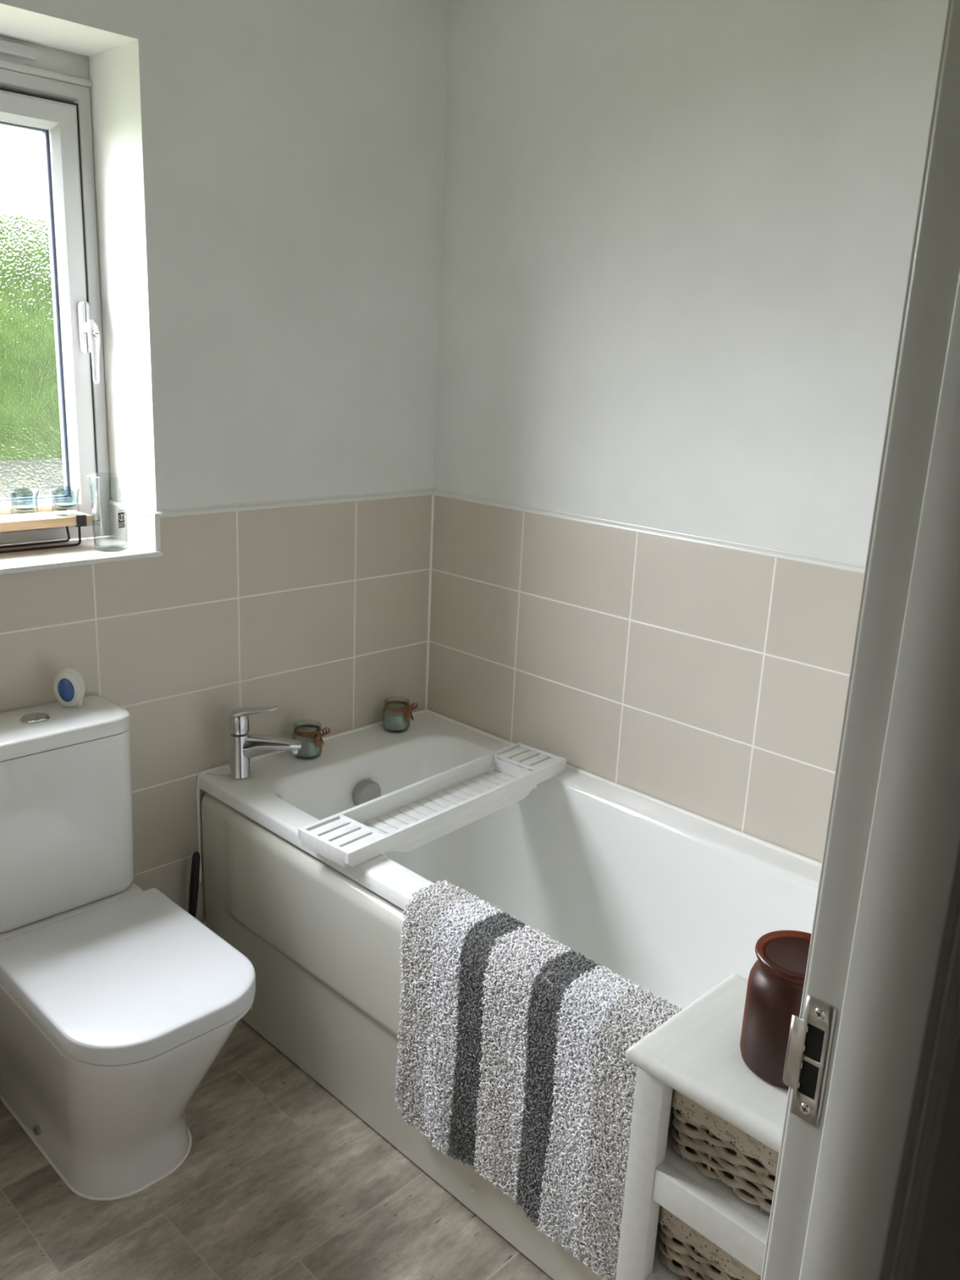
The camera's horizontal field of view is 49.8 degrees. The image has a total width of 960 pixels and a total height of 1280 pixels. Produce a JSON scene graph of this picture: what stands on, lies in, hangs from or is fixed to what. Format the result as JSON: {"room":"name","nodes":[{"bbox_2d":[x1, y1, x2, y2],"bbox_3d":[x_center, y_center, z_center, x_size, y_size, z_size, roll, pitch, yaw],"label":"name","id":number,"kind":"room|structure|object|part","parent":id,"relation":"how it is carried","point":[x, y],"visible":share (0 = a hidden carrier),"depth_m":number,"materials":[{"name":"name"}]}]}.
{"room":"bathroom","nodes":[
{"label":"bathroom","id":0,"kind":"room"},
{"bbox_2d":[0,0,449,921],"bbox_3d":[-0.949,-0.281,2.090,0.300,2.400,2.250,17,21,42],"label":"wall","id":1,"kind":"structure","parent":0,"point":[268,174],"depth_m":2.27,"materials":[{"name":"paint"}]},
{"bbox_2d":[0,35,111,546],"bbox_3d":[-1.105,-0.632,1.898,0.134,0.968,0.856,17,21,42],"label":"window","id":2,"kind":"structure","parent":1,"relation":"in","point":[45,90],"depth_m":2.13,"materials":[{"name":"white plastic"}]},
{"bbox_2d":[0,40,37,60],"bbox_3d":[-1.082,-1.077,1.767,0.019,0.020,0.647,17,21,42],"label":"vent","id":3,"kind":"object","parent":2,"relation":"attached to","point":[10,50],"depth_m":1.97,"materials":[{"name":"white plastic"}]},
{"bbox_3d":[-0.825,-0.652,2.158,0.014,0.104,0.022,17,21,42],"label":"handle","id":4,"kind":"part","parent":2,"relation":"part of","materials":[{"name":"white plastic"}]},
{"bbox_3d":[-0.807,-0.601,2.155,0.042,0.129,0.027,17,21,42],"label":"handle lever","id":5,"kind":"part","parent":2,"relation":"part of","materials":[{"name":"white plastic"}]},
{"bbox_2d":[0,504,162,574],"bbox_3d":[-1.045,-0.171,1.946,0.216,0.084,0.859,17,21,42],"label":"windowsill","id":6,"kind":"structure","parent":1,"relation":"attached to","point":[137,537],"depth_m":2.15,"materials":[{"name":"paint"}]},
{"bbox_2d":[0,508,92,553],"bbox_3d":[-0.994,-0.206,2.060,0.095,0.071,0.420,17,21,42],"label":"rack","id":7,"kind":"object","parent":6,"relation":"on","point":[46,519],"visible":0.98,"depth_m":2.13,"materials":[{"name":"brown wood"}]},
{"bbox_2d":[8,491,39,519],"bbox_3d":[-0.925,-0.277,2.098,0.060,0.055,0.060,17,21,42],"label":"tealight holder","id":8,"kind":"object","parent":7,"relation":"on","point":[23,508],"visible":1,"depth_m":2.09,"materials":[{"name":"clear glass"}]},
{"bbox_3d":[-1.017,-0.206,2.090,0.013,0.053,0.386,17,21,42],"label":"wire leg","id":9,"kind":"part","parent":7,"relation":"part of","materials":[{"name":"black metal"}]},
{"bbox_3d":[-0.976,-0.194,2.051,0.029,0.053,0.386,17,21,42],"label":"wire leg","id":10,"kind":"part","parent":7,"relation":"part of","materials":[{"name":"black metal"}]},
{"bbox_2d":[49,488,79,515],"bbox_3d":[-0.865,-0.290,2.155,0.060,0.055,0.060,17,21,42],"label":"tealight holder","id":11,"kind":"object","parent":7,"relation":"on","point":[59,504],"visible":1,"depth_m":2.15,"materials":[{"name":"clear glass"}]},
{"bbox_2d":[92,479,128,551],"bbox_3d":[-0.773,-0.266,2.156,0.083,0.156,0.083,17,21,42],"label":"glass beaker","id":12,"kind":"object","parent":6,"relation":"on","point":[121,515],"visible":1,"depth_m":2.14,"materials":[{"name":"clear glass"}]},
{"bbox_2d":[108,499,160,551],"bbox_3d":[-0.750,-0.248,2.239,0.209,0.086,0.013,17,21,42],"label":"trim","id":13,"kind":"structure","parent":1,"relation":"attached to","point":[156,518],"depth_m":2.17,"materials":[{"name":"white plastic"}]},
{"bbox_2d":[155,488,433,516],"bbox_3d":[-0.400,-0.328,2.436,0.014,0.016,0.784,17,21,42],"label":"trim","id":14,"kind":"structure","parent":1,"relation":"attached to","point":[273,504],"depth_m":2.39,"materials":[{"name":"white plastic"}]},
{"bbox_2d":[424,494,434,709],"bbox_3d":[-0.136,-0.096,2.786,0.008,0.595,0.008,-4,17,-23],"label":"trim","id":15,"kind":"structure","parent":1,"relation":"attached to","point":[433,495],"depth_m":2.78,"materials":[{"name":"white plastic"}]},
{"bbox_2d":[0,1017,553,1279],"bbox_3d":[-0.375,1.092,1.822,2.074,0.050,2.250,17,21,42],"label":"floor","id":16,"kind":"structure","parent":0,"point":[278,1179],"depth_m":1.89,"materials":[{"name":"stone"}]},
{"bbox_2d":[0,695,255,1200],"bbox_3d":[-0.700,0.595,1.933,0.634,0.819,0.343,17,21,42],"label":"toilet","id":17,"kind":"object","parent":16,"relation":"on","point":[117,1002],"visible":0.99,"depth_m":1.91,"materials":[{"name":"white ceramic"}]},
{"bbox_3d":[-0.850,0.170,1.989,0.162,0.034,0.330,17,21,42],"label":"cistern lid","id":18,"kind":"part","parent":17,"relation":"part of","materials":[{"name":"white ceramic"}]},
{"bbox_2d":[53,666,84,707],"bbox_3d":[-0.814,0.095,2.048,0.058,0.083,0.038,1,15,-5],"label":"air freshener","id":19,"kind":"object","parent":17,"relation":"on","point":[68,682],"visible":1,"depth_m":2.04,"materials":[{"name":"white plastic"}]},
{"bbox_3d":[-0.634,0.621,1.871,0.441,0.011,0.339,17,21,42],"label":"seat","id":20,"kind":"part","parent":17,"relation":"part of","materials":[{"name":"white plastic"}]},
{"bbox_3d":[-0.632,0.598,1.865,0.444,0.036,0.343,17,21,42],"label":"seat lid","id":21,"kind":"part","parent":17,"relation":"part of","materials":[{"name":"white plastic"}]},
{"bbox_2d":[188,851,205,925],"bbox_3d":[-0.672,0.681,2.398,0.072,0.407,0.072,17,21,42],"label":"toilet brush","id":22,"kind":"object","parent":16,"relation":"on","point":[195,866],"visible":0.3,"depth_m":2.36,"materials":[{"name":"black plastic"}]},
{"bbox_3d":[-0.661,0.637,2.390,0.022,0.317,0.038,17,21,42],"label":"brush handle","id":23,"kind":"part","parent":22,"relation":"part of","materials":[{"name":"black plastic"}]},
{"bbox_2d":[195,916,205,925],"bbox_3d":[-0.676,0.768,2.422,0.072,0.227,0.072,17,21,42],"label":"pot","id":24,"kind":"object","parent":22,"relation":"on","point":[199,919],"depth_m":2.42,"materials":[{"name":"white plastic"}]},
{"bbox_2d":[196,709,822,1279],"bbox_3d":[0.178,0.706,2.131,1.675,0.577,0.722,17,21,42],"label":"bathtub","id":25,"kind":"object","parent":16,"relation":"on","point":[676,902],"visible":0.52,"depth_m":2.25,"materials":[{"name":"white plastic"}]},
{"bbox_2d":[229,705,301,780],"bbox_3d":[-0.491,0.231,2.361,0.162,0.170,0.049,0,16,-10],"label":"tap","id":26,"kind":"object","parent":25,"relation":"on","point":[242,744],"visible":1,"depth_m":2.34,"materials":[{"name":"silver metal"}]},
{"bbox_3d":[-0.480,0.243,2.367,0.138,0.062,0.043,0,16,-10],"label":"spout","id":27,"kind":"part","parent":26,"relation":"part of","materials":[{"name":"silver metal"}]},
{"bbox_2d":[293,724,329,759],"bbox_3d":[-0.414,0.242,2.500,0.082,0.082,0.070,13,19,33],"label":"candle jar","id":28,"kind":"object","parent":25,"relation":"on","point":[310,741],"visible":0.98,"depth_m":2.48,"materials":[{"name":"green glass"}]},
{"bbox_3d":[-0.277,0.378,2.531,0.030,0.072,0.072,17,21,42],"label":"overflow knob","id":29,"kind":"part","parent":25,"relation":"part of","materials":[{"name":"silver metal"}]},
{"bbox_2d":[382,700,417,733],"bbox_3d":[-0.213,0.196,2.700,0.081,0.082,0.070,10,17,25],"label":"candle jar","id":30,"kind":"object","parent":25,"relation":"on","point":[396,719],"visible":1,"depth_m":2.68,"materials":[{"name":"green glass"}]},
{"bbox_3d":[-0.062,0.785,1.901,1.666,0.527,0.042,17,21,42],"label":"panel","id":31,"kind":"part","parent":25,"relation":"part of","materials":[{"name":"white plastic"}]},
{"bbox_2d":[297,742,566,866],"bbox_3d":[-0.078,0.356,2.273,0.148,0.054,0.700,15,20,38],"label":"caddy","id":32,"kind":"object","parent":25,"relation":"on","point":[406,819],"visible":1,"depth_m":2.24,"materials":[{"name":"white paint"}]},
{"bbox_2d":[199,711,821,1009],"bbox_3d":[0.185,0.632,2.114,1.674,0.410,0.708,17,21,42],"label":"tub","id":33,"kind":"object","parent":25,"relation":"in","point":[676,902],"depth_m":2.28,"materials":[{"name":"white plastic"}]},
{"bbox_2d":[395,880,681,1279],"bbox_3d":[0.088,0.733,1.765,0.567,0.466,0.148,17,21,42],"label":"bath mat","id":34,"kind":"object","parent":25,"relation":"on","point":[513,1064],"visible":0.92,"depth_m":1.70,"materials":[{"name":"fabric"}]},
{"bbox_2d":[615,973,788,1279],"bbox_3d":[0.324,0.847,1.285,0.260,0.770,0.232,17,21,42],"label":"storage cabinet","id":35,"kind":"object","parent":16,"relation":"on","point":[695,1053],"visible":0.48,"depth_m":1.19,"materials":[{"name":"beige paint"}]},
{"bbox_3d":[0.248,0.795,1.360,0.007,0.672,0.175,17,21,42],"label":"panel","id":36,"kind":"part","parent":35,"relation":"part of","materials":[{"name":"beige paint"}]},
{"bbox_2d":[652,1233,690,1279],"bbox_3d":[0.337,0.784,1.277,0.225,0.010,0.186,17,21,42],"label":"shelf","id":37,"kind":"object","parent":35,"relation":"attached to","point":[660,1271],"depth_m":1.27,"materials":[{"name":"beige paint"}]},
{"bbox_3d":[0.329,0.857,1.292,0.245,0.747,0.215,17,21,42],"label":"cabinet frame","id":38,"kind":"part","parent":35,"relation":"part of","materials":[{"name":"beige paint"}]},
{"bbox_2d":[657,1204,760,1279],"bbox_3d":[0.341,0.726,1.262,0.192,0.105,0.184,17,21,42],"label":"wicker basket","id":39,"kind":"object","parent":35,"relation":"on","point":[694,1256],"visible":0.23,"depth_m":1.23,"materials":[{"name":"wicker"}]},
{"bbox_2d":[664,1124,770,1229],"bbox_3d":[0.344,0.625,1.233,0.225,0.010,0.186,17,21,42],"label":"shelf","id":40,"kind":"object","parent":35,"relation":"attached to","point":[685,1171],"depth_m":1.18,"materials":[{"name":"beige paint"}]},
{"bbox_2d":[671,1088,778,1213],"bbox_3d":[0.348,0.566,1.218,0.192,0.105,0.184,17,21,42],"label":"wicker basket","id":41,"kind":"object","parent":35,"relation":"on","point":[741,1162],"visible":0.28,"depth_m":1.17,"materials":[{"name":"wicker"}]},
{"bbox_3d":[0.349,0.535,1.209,0.190,0.040,0.181,17,21,42],"label":"lace trim","id":42,"kind":"part","parent":41,"relation":"part of","materials":[{"name":"beige wicker"}]},
{"bbox_2d":[739,929,811,1088],"bbox_3d":[0.352,0.412,1.155,0.107,0.140,0.107,17,21,42],"label":"jar","id":43,"kind":"object","parent":35,"relation":"on","point":[775,981],"visible":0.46,"depth_m":1.13,"materials":[{"name":"brown ceramic"}]},
{"bbox_3d":[0.354,0.353,1.138,0.082,0.010,0.082,17,21,42],"label":"lid","id":44,"kind":"part","parent":43,"relation":"part of","materials":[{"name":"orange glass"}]},
{"bbox_2d":[426,0,948,862],"bbox_3d":[0.541,-0.226,2.142,1.780,2.400,0.100,17,21,42],"label":"wall","id":45,"kind":"structure","parent":0,"point":[677,236],"depth_m":2.15,"materials":[{"name":"paint"}]},
{"bbox_2d":[432,488,865,573],"bbox_3d":[0.476,-0.207,2.144,1.681,0.016,0.014,17,21,42],"label":"trim","id":46,"kind":"structure","parent":45,"relation":"attached to","point":[855,566],"depth_m":2.21,"materials":[{"name":"white plastic"}]},
{"bbox_2d":[911,1035,959,1279],"bbox_3d":[0.017,0.212,0.469,0.098,2.400,3.106,17,21,42],"label":"wall door","id":47,"kind":"structure","parent":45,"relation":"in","point":[938,1254],"depth_m":0.88,"materials":[{"name":"paint"}]},
{"bbox_2d":[760,0,959,1279],"bbox_3d":[0.022,0.344,0.517,0.113,2.120,0.848,17,21,42],"label":"door frame","id":48,"kind":"structure","parent":47,"relation":"attached to","point":[873,1042],"depth_m":0.74,"materials":[{"name":"white paint"}]},
{"bbox_3d":[0.260,0.332,0.823,0.036,0.109,0.004,17,21,42],"label":"strike plate","id":49,"kind":"part","parent":48,"relation":"part of","materials":[{"name":"metal"}]},
{"bbox_3d":[0.344,0.291,0.763,0.008,2.120,0.037,17,21,42],"label":"architrave","id":50,"kind":"part","parent":48,"relation":"part of","materials":[{"name":"white paint"}]},
{"label":"outside","id":51,"kind":"structure","parent":0,"visible":0},
{"bbox_2d":[0,457,64,498],"bbox_3d":[-5.435,-0.606,8.053,14.200,0.150,60.000,17,21,42],"label":"ground","id":52,"kind":"structure","parent":51,"point":[18,477],"depth_m":12.83,"materials":[{"name":"grey"}]},
{"bbox_2d":[0,213,62,460],"bbox_3d":[-5.274,-4.862,17.020,2.623,3.388,34.000,17,21,42],"label":"hedge","id":53,"kind":"object","parent":52,"relation":"on","point":[30,425],"visible":0.03,"depth_m":14.58,"materials":[{"name":"green plant"}]}
]}

